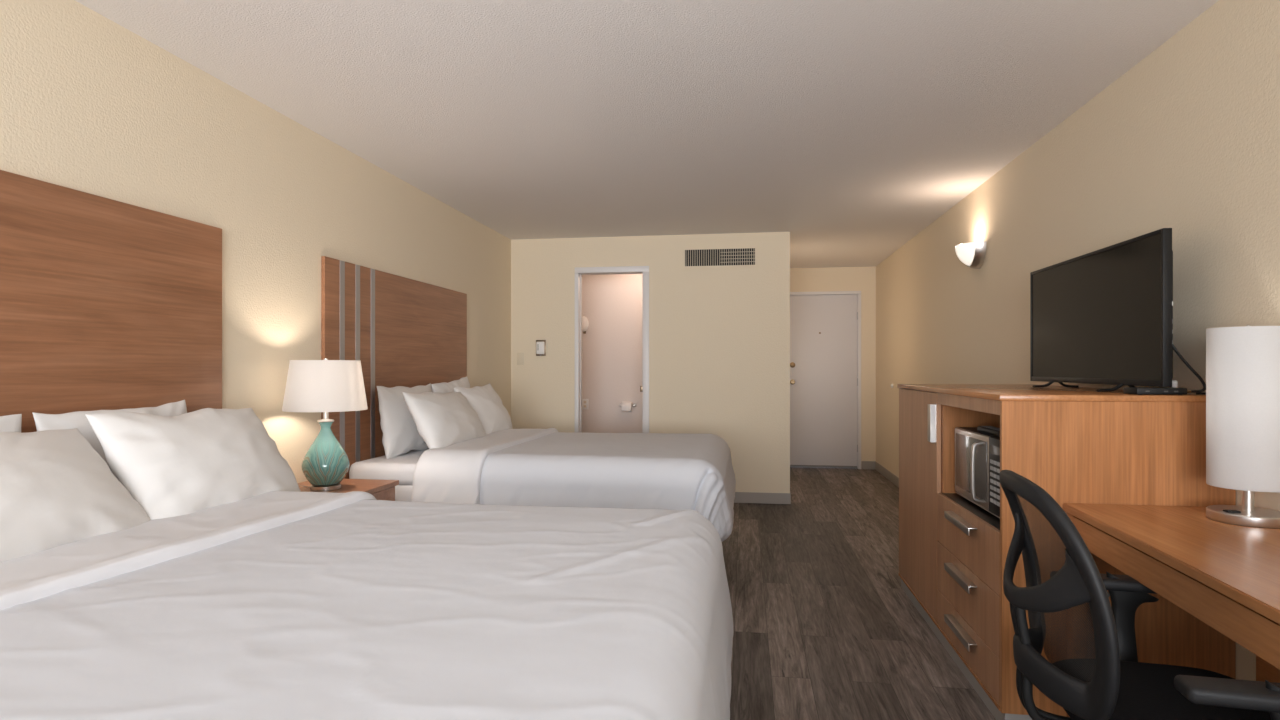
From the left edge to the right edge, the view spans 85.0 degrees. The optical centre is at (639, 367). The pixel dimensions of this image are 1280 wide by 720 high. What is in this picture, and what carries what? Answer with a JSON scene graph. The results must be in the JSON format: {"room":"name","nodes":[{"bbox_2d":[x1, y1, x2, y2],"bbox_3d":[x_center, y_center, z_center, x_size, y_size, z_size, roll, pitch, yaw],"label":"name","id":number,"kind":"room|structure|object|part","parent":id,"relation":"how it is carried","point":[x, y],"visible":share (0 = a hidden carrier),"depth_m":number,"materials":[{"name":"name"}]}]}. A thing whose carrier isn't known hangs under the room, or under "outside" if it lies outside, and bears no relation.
{"room":"hotel room","nodes":[
{"label":"hotel room","id":0,"kind":"room"},
{"bbox_2d":[0,0,510,482],"bbox_3d":[-1.837,0.000,2.981,0.120,2.440,7.650,0,0,9],"label":"wall","id":1,"kind":"structure","parent":0,"point":[89,104],"depth_m":3.11,"materials":[{"name":"beige paint"}]},
{"bbox_2d":[0,170,221,432],"bbox_3d":[-1.911,0.167,2.006,0.021,1.507,1.895,0,0,9],"label":"headboard","id":2,"kind":"object","parent":1,"relation":"attached to","point":[106,303],"visible":0.57,"depth_m":2.38,"materials":[{"name":"brown wood"}]},
{"bbox_2d":[321,256,466,478],"bbox_3d":[-1.521,0.167,4.594,0.024,1.507,1.890,0,0,9],"label":"headboard","id":3,"kind":"object","parent":1,"relation":"attached to","point":[406,332],"visible":0.44,"depth_m":4.23,"materials":[{"name":"brown wood"}]},
{"bbox_2d":[582,274,641,432],"bbox_3d":[0.171,0.000,7.599,2.478,2.440,0.080,0,0,9],"label":"wall","id":4,"kind":"structure","parent":0,"point":[611,304],"depth_m":7.63,"materials":[{"name":"beige paint"}]},
{"bbox_2d":[582,399,587,408],"bbox_3d":[-0.603,0.398,7.671,0.075,0.115,0.008,0,0,9],"label":"wall outlet","id":5,"kind":"object","parent":4,"relation":"attached to","point":[584,401],"visible":0.93,"depth_m":7.67,"materials":[{"name":"white plastic"}]},
{"bbox_2d":[582,316,588,333],"bbox_3d":[-0.617,-0.470,7.632,0.110,0.190,0.100,0,0,9],"label":"wall fixture","id":6,"kind":"object","parent":4,"relation":"attached to","point":[585,324],"visible":0.75,"depth_m":7.60,"materials":[{"name":"white plastic"}]},
{"bbox_2d":[75,0,1218,267],"bbox_3d":[0.244,-1.270,3.791,4.155,0.100,10.270,0,0,9],"label":"ceiling","id":7,"kind":"structure","parent":0,"point":[847,128],"depth_m":3.08,"materials":[{"name":"white paint"}]},
{"bbox_2d":[511,232,789,503],"bbox_3d":[0.069,0.000,6.498,2.604,2.440,0.128,0,0,9],"label":"wall","id":8,"kind":"structure","parent":0,"point":[719,339],"depth_m":6.38,"materials":[{"name":"beige paint"}]},
{"bbox_2d":[517,353,523,364],"bbox_3d":[-1.133,-0.087,6.618,0.070,0.115,0.008,0,0,9],"label":"switch plate","id":9,"kind":"object","parent":8,"relation":"attached to","point":[520,356],"visible":1,"depth_m":6.62,"materials":[{"name":"beige plastic"}]},
{"bbox_2d":[536,340,545,355],"bbox_3d":[-0.937,-0.190,6.575,0.094,0.149,0.036,0,0,9],"label":"thermostat","id":10,"kind":"object","parent":8,"relation":"attached to","point":[540,344],"visible":1,"depth_m":6.56,"materials":[{"name":"white plastic"}]},
{"bbox_2d":[575,266,648,432],"bbox_3d":[-0.254,0.140,6.549,0.703,2.161,0.148,0,0,9],"label":"trim","id":11,"kind":"structure","parent":8,"relation":"attached to","point":[644,270],"depth_m":6.50,"materials":[{"name":"white paint"}]},
{"bbox_2d":[682,245,757,269],"bbox_3d":[0.724,-1.005,6.339,0.688,0.206,0.008,0,0,9],"label":"air vent","id":12,"kind":"object","parent":8,"relation":"in","point":[739,256],"visible":1,"depth_m":6.34,"materials":[{"name":"beige metal"}]},
{"bbox_2d":[790,267,875,460],"bbox_3d":[2.212,0.000,8.546,1.277,2.440,0.120,0,0,9],"label":"wall","id":13,"kind":"structure","parent":0,"point":[863,279],"depth_m":8.41,"materials":[{"name":"beige paint"}]},
{"bbox_2d":[790,294,857,467],"bbox_3d":[2.183,0.160,8.494,0.913,2.097,0.102,0,0,9],"label":"door","id":14,"kind":"structure","parent":13,"relation":"in","point":[823,328],"depth_m":8.49,"materials":[{"name":"white paint"}]},
{"bbox_2d":[790,291,860,468],"bbox_3d":[2.185,0.145,8.534,0.985,2.149,0.112,0,0,9],"label":"trim","id":15,"kind":"structure","parent":13,"relation":"attached to","point":[858,293],"depth_m":8.41,"materials":[{"name":"white paint"}]},
{"bbox_2d":[861,461,874,469],"bbox_3d":[2.752,1.171,8.400,0.167,0.098,0.008,0,0,9],"label":"baseboard","id":16,"kind":"structure","parent":13,"relation":"attached to","point":[864,464],"depth_m":8.40,"materials":[{"name":"grey plastic"}]},
{"bbox_2d":[722,467,995,719],"bbox_3d":[0.244,1.270,3.791,4.155,0.100,10.270,0,0,9],"label":"floor","id":17,"kind":"structure","parent":0,"point":[825,626],"depth_m":3.39,"materials":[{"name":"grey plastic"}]},
{"bbox_2d":[298,479,398,500],"bbox_3d":[-1.488,0.895,3.273,0.460,0.650,0.630,0,0,9],"label":"nightstand","id":18,"kind":"object","parent":17,"relation":"on","point":[380,489],"visible":0.04,"depth_m":3.42,"materials":[{"name":"brown wood"}]},
{"bbox_2d":[282,358,367,490],"bbox_3d":[-1.485,0.262,3.293,0.375,0.616,0.368,0,0,24],"label":"table lamp","id":19,"kind":"object","parent":18,"relation":"on","point":[325,386],"visible":0.93,"depth_m":3.19,"materials":[{"name":"teal ceramic"}]},
{"bbox_3d":[-1.482,0.081,3.292,0.368,0.234,0.368,0,0,9],"label":"lamp shade","id":20,"kind":"part","parent":19,"relation":"part of","materials":[{"name":"white fabric"}]},
{"bbox_3d":[-1.293,0.679,3.243,0.018,0.162,0.594,0,0,9],"label":"drawer","id":21,"kind":"part","parent":18,"relation":"part of","materials":[{"name":"brown wood"}]},
{"bbox_2d":[349,449,427,501],"bbox_3d":[-0.526,0.869,4.417,1.955,0.702,1.520,0,0,9],"label":"bed","id":22,"kind":"object","parent":17,"relation":"on","point":[401,468],"visible":0.1,"depth_m":3.79,"materials":[{"name":"grey fabric"}]},
{"bbox_2d":[349,449,427,485],"bbox_3d":[-0.526,0.582,4.417,1.955,0.127,1.520,0,0,9],"label":"sheet","id":23,"kind":"object","parent":22,"relation":"on","point":[401,468],"depth_m":3.80,"materials":[{"name":"white fabric"}]},
{"bbox_3d":[-0.526,0.715,4.417,1.955,0.170,1.520,0,0,9],"label":"mattress","id":24,"kind":"part","parent":22,"relation":"part of","materials":[{"name":"white fabric"}]},
{"bbox_2d":[377,383,431,458],"bbox_3d":[-1.421,0.314,4.338,0.161,0.428,0.704,0,0,9],"label":"pillow","id":25,"kind":"object","parent":22,"relation":"on","point":[401,435],"visible":0.69,"depth_m":4.09,"materials":[{"name":"white fabric"}]},
{"bbox_2d":[431,376,469,392],"bbox_3d":[-1.320,0.296,5.013,0.159,0.469,0.660,0,0,9],"label":"pillow","id":26,"kind":"object","parent":22,"relation":"on","point":[443,387],"visible":0.25,"depth_m":4.89,"materials":[{"name":"white fabric"}]},
{"bbox_2d":[454,383,512,434],"bbox_3d":[-1.107,0.310,5.007,0.249,0.388,0.622,0,0,9],"label":"pillow","id":27,"kind":"object","parent":22,"relation":"on","point":[489,408],"visible":0.52,"depth_m":4.91,"materials":[{"name":"white fabric"}]},
{"bbox_2d":[411,428,735,541],"bbox_3d":[-0.253,0.671,4.375,1.683,0.473,1.719,0,0,9],"label":"duvet","id":28,"kind":"object","parent":22,"relation":"on","point":[549,467],"visible":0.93,"depth_m":3.63,"materials":[{"name":"white fabric"}]},
{"bbox_2d":[403,392,485,448],"bbox_3d":[-1.173,0.317,4.312,0.257,0.367,0.855,0,0,9],"label":"pillow","id":29,"kind":"object","parent":28,"relation":"on","point":[441,419],"visible":0.85,"depth_m":4.07,"materials":[{"name":"white fabric"}]},
{"bbox_2d":[897,384,1235,719],"bbox_3d":[1.660,0.654,3.067,0.733,1.131,1.588,0,0,9],"label":"base cabinet","id":30,"kind":"object","parent":17,"relation":"on","point":[1087,445],"visible":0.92,"depth_m":2.33,"materials":[{"name":"brown wood"}]},
{"bbox_3d":[1.397,0.628,3.512,0.019,1.031,0.779,0,0,9],"label":"door","id":31,"kind":"part","parent":30,"relation":"part of","materials":[{"name":"brown wood"}]},
{"bbox_3d":[1.324,0.250,3.169,0.024,0.170,0.049,0,0,9],"label":"handle","id":32,"kind":"part","parent":30,"relation":"part of","materials":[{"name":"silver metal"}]},
{"bbox_3d":[1.257,1.038,2.744,0.031,0.029,0.320,0,0,9],"label":"handle","id":33,"kind":"part","parent":30,"relation":"part of","materials":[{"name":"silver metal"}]},
{"bbox_3d":[1.257,0.824,2.744,0.031,0.029,0.320,0,0,9],"label":"handle","id":34,"kind":"part","parent":30,"relation":"part of","materials":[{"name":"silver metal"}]},
{"bbox_3d":[1.257,0.608,2.744,0.031,0.029,0.320,0,0,9],"label":"handle","id":35,"kind":"part","parent":30,"relation":"part of","materials":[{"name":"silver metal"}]},
{"bbox_3d":[1.281,1.066,2.739,0.019,0.156,0.776,0,0,9],"label":"drawer","id":36,"kind":"part","parent":30,"relation":"part of","materials":[{"name":"brown wood"}]},
{"bbox_3d":[1.281,0.879,2.739,0.019,0.210,0.776,0,0,9],"label":"drawer","id":37,"kind":"part","parent":30,"relation":"part of","materials":[{"name":"brown wood"}]},
{"bbox_3d":[1.281,0.664,2.739,0.019,0.212,0.776,0,0,9],"label":"drawer","id":38,"kind":"part","parent":30,"relation":"part of","materials":[{"name":"brown wood"}]},
{"bbox_2d":[942,493,999,529],"bbox_3d":[1.620,0.568,2.678,0.676,0.024,0.761,0,0,9],"label":"niche shelf","id":39,"kind":"object","parent":30,"relation":"attached to","point":[981,519],"depth_m":2.72,"materials":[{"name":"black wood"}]},
{"bbox_2d":[955,427,999,517],"bbox_3d":[1.503,0.407,2.739,0.443,0.298,0.585,0,0,9],"label":"microwave","id":40,"kind":"object","parent":30,"relation":"on","point":[977,453],"visible":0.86,"depth_m":2.69,"materials":[{"name":"silver plastic"}]},
{"bbox_3d":[1.348,0.541,2.763,0.026,0.006,0.585,0,0,9],"label":"trim","id":41,"kind":"part","parent":40,"relation":"part of","materials":[{"name":"silver metal"}]},
{"bbox_3d":[1.293,0.398,2.672,0.049,0.236,0.022,0,0,9],"label":"handle","id":42,"kind":"part","parent":40,"relation":"part of","materials":[{"name":"silver metal"}]},
{"bbox_2d":[977,426,999,436],"bbox_3d":[1.384,0.246,2.729,0.050,0.024,0.250,0,0,9],"label":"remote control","id":43,"kind":"object","parent":40,"relation":"on","point":[992,430],"visible":0.76,"depth_m":2.72,"materials":[{"name":"black plastic"}]},
{"bbox_3d":[1.308,0.398,2.548,0.018,0.280,0.148,0,0,9],"label":"control panel","id":44,"kind":"part","parent":40,"relation":"part of","materials":[{"name":"black plastic"}]},
{"bbox_2d":[1030,228,1172,391],"bbox_3d":[1.822,-0.188,2.851,0.189,0.552,1.090,0,0,9],"label":"television","id":45,"kind":"object","parent":30,"relation":"on","point":[1104,315],"visible":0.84,"depth_m":2.67,"materials":[{"name":"black plastic"}]},
{"bbox_2d":[1172,344,1205,392],"bbox_3d":[1.821,-0.005,2.322,0.101,0.173,0.038,0,0,34],"label":"coaxial cable","id":46,"kind":"object","parent":45,"relation":"attached to","point":[1186,363],"visible":0.94,"depth_m":2.32,"materials":[{"name":"black plastic"}]},
{"bbox_3d":[1.560,0.633,2.293,0.702,1.046,0.019,0,0,9],"label":"panel","id":47,"kind":"part","parent":30,"relation":"part of","materials":[{"name":"brown wood"}]},
{"bbox_2d":[1123,387,1190,394],"bbox_3d":[1.730,0.077,2.324,0.180,0.024,0.089,0,0,9],"label":"box","id":48,"kind":"object","parent":30,"relation":"on","point":[1126,390],"visible":0.94,"depth_m":2.29,"materials":[{"name":"black plastic"}]},
{"bbox_2d":[1172,380,1177,387],"bbox_3d":[1.833,0.066,2.394,0.021,0.047,0.021,0,0,9],"label":"adapter","id":49,"kind":"object","parent":30,"relation":"on","point":[1174,382],"visible":0.44,"depth_m":2.39,"materials":[{"name":"white plastic"}]},
{"bbox_2d":[999,470,1279,719],"bbox_3d":[1.172,0.732,1.551,0.675,0.976,0.773,0,0,14],"label":"office chair","id":50,"kind":"object","parent":17,"relation":"on","point":[1112,684],"visible":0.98,"depth_m":1.50,"materials":[{"name":"black plastic"}]},
{"bbox_3d":[0.967,0.675,1.572,0.225,0.321,0.019,0,0,14],"label":"post","id":51,"kind":"part","parent":50,"relation":"part of","materials":[{"name":"black plastic"}]},
{"bbox_3d":[0.977,0.675,1.615,0.225,0.321,0.019,0,0,14],"label":"post","id":52,"kind":"part","parent":50,"relation":"part of","materials":[{"name":"black plastic"}]},
{"bbox_3d":[0.929,0.486,1.604,0.105,0.428,0.464,0,0,14],"label":"panel","id":53,"kind":"part","parent":50,"relation":"part of","materials":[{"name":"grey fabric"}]},
{"bbox_3d":[0.920,0.485,1.606,0.135,0.482,0.540,0,0,14],"label":"frame","id":54,"kind":"part","parent":50,"relation":"part of","materials":[{"name":"black plastic"}]},
{"bbox_3d":[1.281,0.574,1.863,0.320,0.029,0.084,0,0,14],"label":"armrest","id":55,"kind":"part","parent":50,"relation":"part of","materials":[{"name":"black plastic"}]},
{"bbox_3d":[1.289,0.686,1.772,0.124,0.280,0.200,0,0,14],"label":"arm post","id":56,"kind":"part","parent":50,"relation":"part of","materials":[{"name":"black plastic"}]},
{"bbox_3d":[1.202,0.767,1.538,0.490,0.075,0.470,0,0,14],"label":"seat","id":57,"kind":"part","parent":50,"relation":"part of","materials":[{"name":"black fabric"}]},
{"bbox_3d":[1.124,0.574,1.212,0.320,0.029,0.084,0,0,14],"label":"armrest","id":58,"kind":"part","parent":50,"relation":"part of","materials":[{"name":"black plastic"}]},
{"bbox_3d":[1.173,0.686,1.290,0.124,0.280,0.200,0,0,14],"label":"arm post","id":59,"kind":"part","parent":50,"relation":"part of","materials":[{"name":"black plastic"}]},
{"bbox_2d":[1063,503,1279,716],"bbox_3d":[1.485,0.833,1.515,0.617,0.775,1.538,0,0,9],"label":"desk","id":60,"kind":"object","parent":17,"relation":"on","point":[1226,576],"visible":0.8,"depth_m":1.72,"materials":[{"name":"brown wood"}]},
{"bbox_3d":[1.425,0.846,2.276,0.045,0.749,0.045,0,0,9],"label":"leg","id":61,"kind":"part","parent":60,"relation":"part of","materials":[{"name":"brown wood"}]},
{"bbox_2d":[1206,325,1279,527],"bbox_3d":[1.769,0.160,2.030,0.192,0.570,0.192,0,0,9],"label":"desk lamp","id":62,"kind":"object","parent":60,"relation":"on","point":[1243,363],"visible":1,"depth_m":1.97,"materials":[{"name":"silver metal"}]},
{"bbox_2d":[1223,510,1240,512],"bbox_3d":[1.708,0.413,2.015,0.035,0.005,0.023,0,0,9],"label":"outlet","id":63,"kind":"object","parent":62,"relation":"attached to","point":[1224,511],"depth_m":2.01,"materials":[{"name":"black plastic"}]},
{"bbox_3d":[-0.933,0.869,1.713,1.955,0.702,1.570,0,0,9],"label":"bed","id":64,"kind":"object","parent":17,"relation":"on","visible":0},
{"bbox_2d":[0,414,21,432],"bbox_3d":[-1.832,0.350,1.657,0.186,0.432,0.761,0,0,14],"label":"pillow","id":65,"kind":"object","parent":64,"relation":"on","point":[8,423],"visible":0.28,"depth_m":2.00,"materials":[{"name":"white fabric"}]},
{"bbox_2d":[32,400,186,480],"bbox_3d":[-1.728,0.342,2.360,0.158,0.445,0.588,0,0,9],"label":"pillow","id":66,"kind":"object","parent":64,"relation":"on","point":[78,419],"visible":0.2,"depth_m":2.20,"materials":[{"name":"white fabric"}]},
{"bbox_2d":[85,408,300,519],"bbox_3d":[-1.472,0.322,2.384,0.287,0.380,0.708,0,0,9],"label":"pillow","id":67,"kind":"object","parent":64,"relation":"on","point":[191,462],"visible":0.78,"depth_m":2.22,"materials":[{"name":"white fabric"}]},
{"bbox_2d":[0,491,733,719],"bbox_3d":[-0.665,0.691,1.651,1.737,0.521,1.814,0,0,9],"label":"duvet","id":68,"kind":"object","parent":64,"relation":"on","point":[273,605],"visible":0.98,"depth_m":1.34,"materials":[{"name":"white fabric"}]},
{"bbox_2d":[0,428,149,561],"bbox_3d":[-1.589,0.338,1.679,0.316,0.337,0.796,0,0,9],"label":"pillow","id":69,"kind":"object","parent":68,"relation":"on","point":[56,489],"visible":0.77,"depth_m":1.79,"materials":[{"name":"white fabric"}]},
{"bbox_2d":[876,0,1279,680],"bbox_3d":[2.169,0.000,3.562,0.120,2.440,9.990,0,0,9],"label":"wall","id":70,"kind":"structure","parent":0,"point":[1186,140],"depth_m":2.84,"materials":[{"name":"beige paint"}]},
{"bbox_2d":[875,461,898,486],"bbox_3d":[2.096,1.171,3.508,0.008,0.098,9.862,0,0,9],"label":"baseboard","id":71,"kind":"structure","parent":70,"relation":"attached to","point":[890,476],"depth_m":7.66,"materials":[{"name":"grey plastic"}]},
{"bbox_2d":[955,241,986,268],"bbox_3d":[2.203,-0.745,4.694,0.149,0.160,0.284,0,0,9],"label":"wall sconce","id":72,"kind":"object","parent":70,"relation":"attached to","point":[965,252],"visible":1,"depth_m":4.61,"materials":[{"name":"white glass"}]},
{"bbox_3d":[2.174,-0.757,4.699,0.089,0.136,0.245,0,0,9],"label":"lamp shade","id":73,"kind":"part","parent":72,"relation":"part of","materials":[{"name":"white glass"}]},
{"bbox_3d":[-0.136,0.405,7.563,0.194,0.043,0.083,0,0,9],"label":"toilet paper holder","id":74,"kind":"object","parent":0,"visible":0},
{"bbox_2d":[621,402,632,411],"bbox_3d":[-0.141,0.420,7.535,0.104,0.112,0.114,0,0,9],"label":"toilet paper roll","id":75,"kind":"object","parent":74,"relation":"on","point":[626,406],"visible":1,"depth_m":7.49,"materials":[{"name":"white paper"}]}
]}

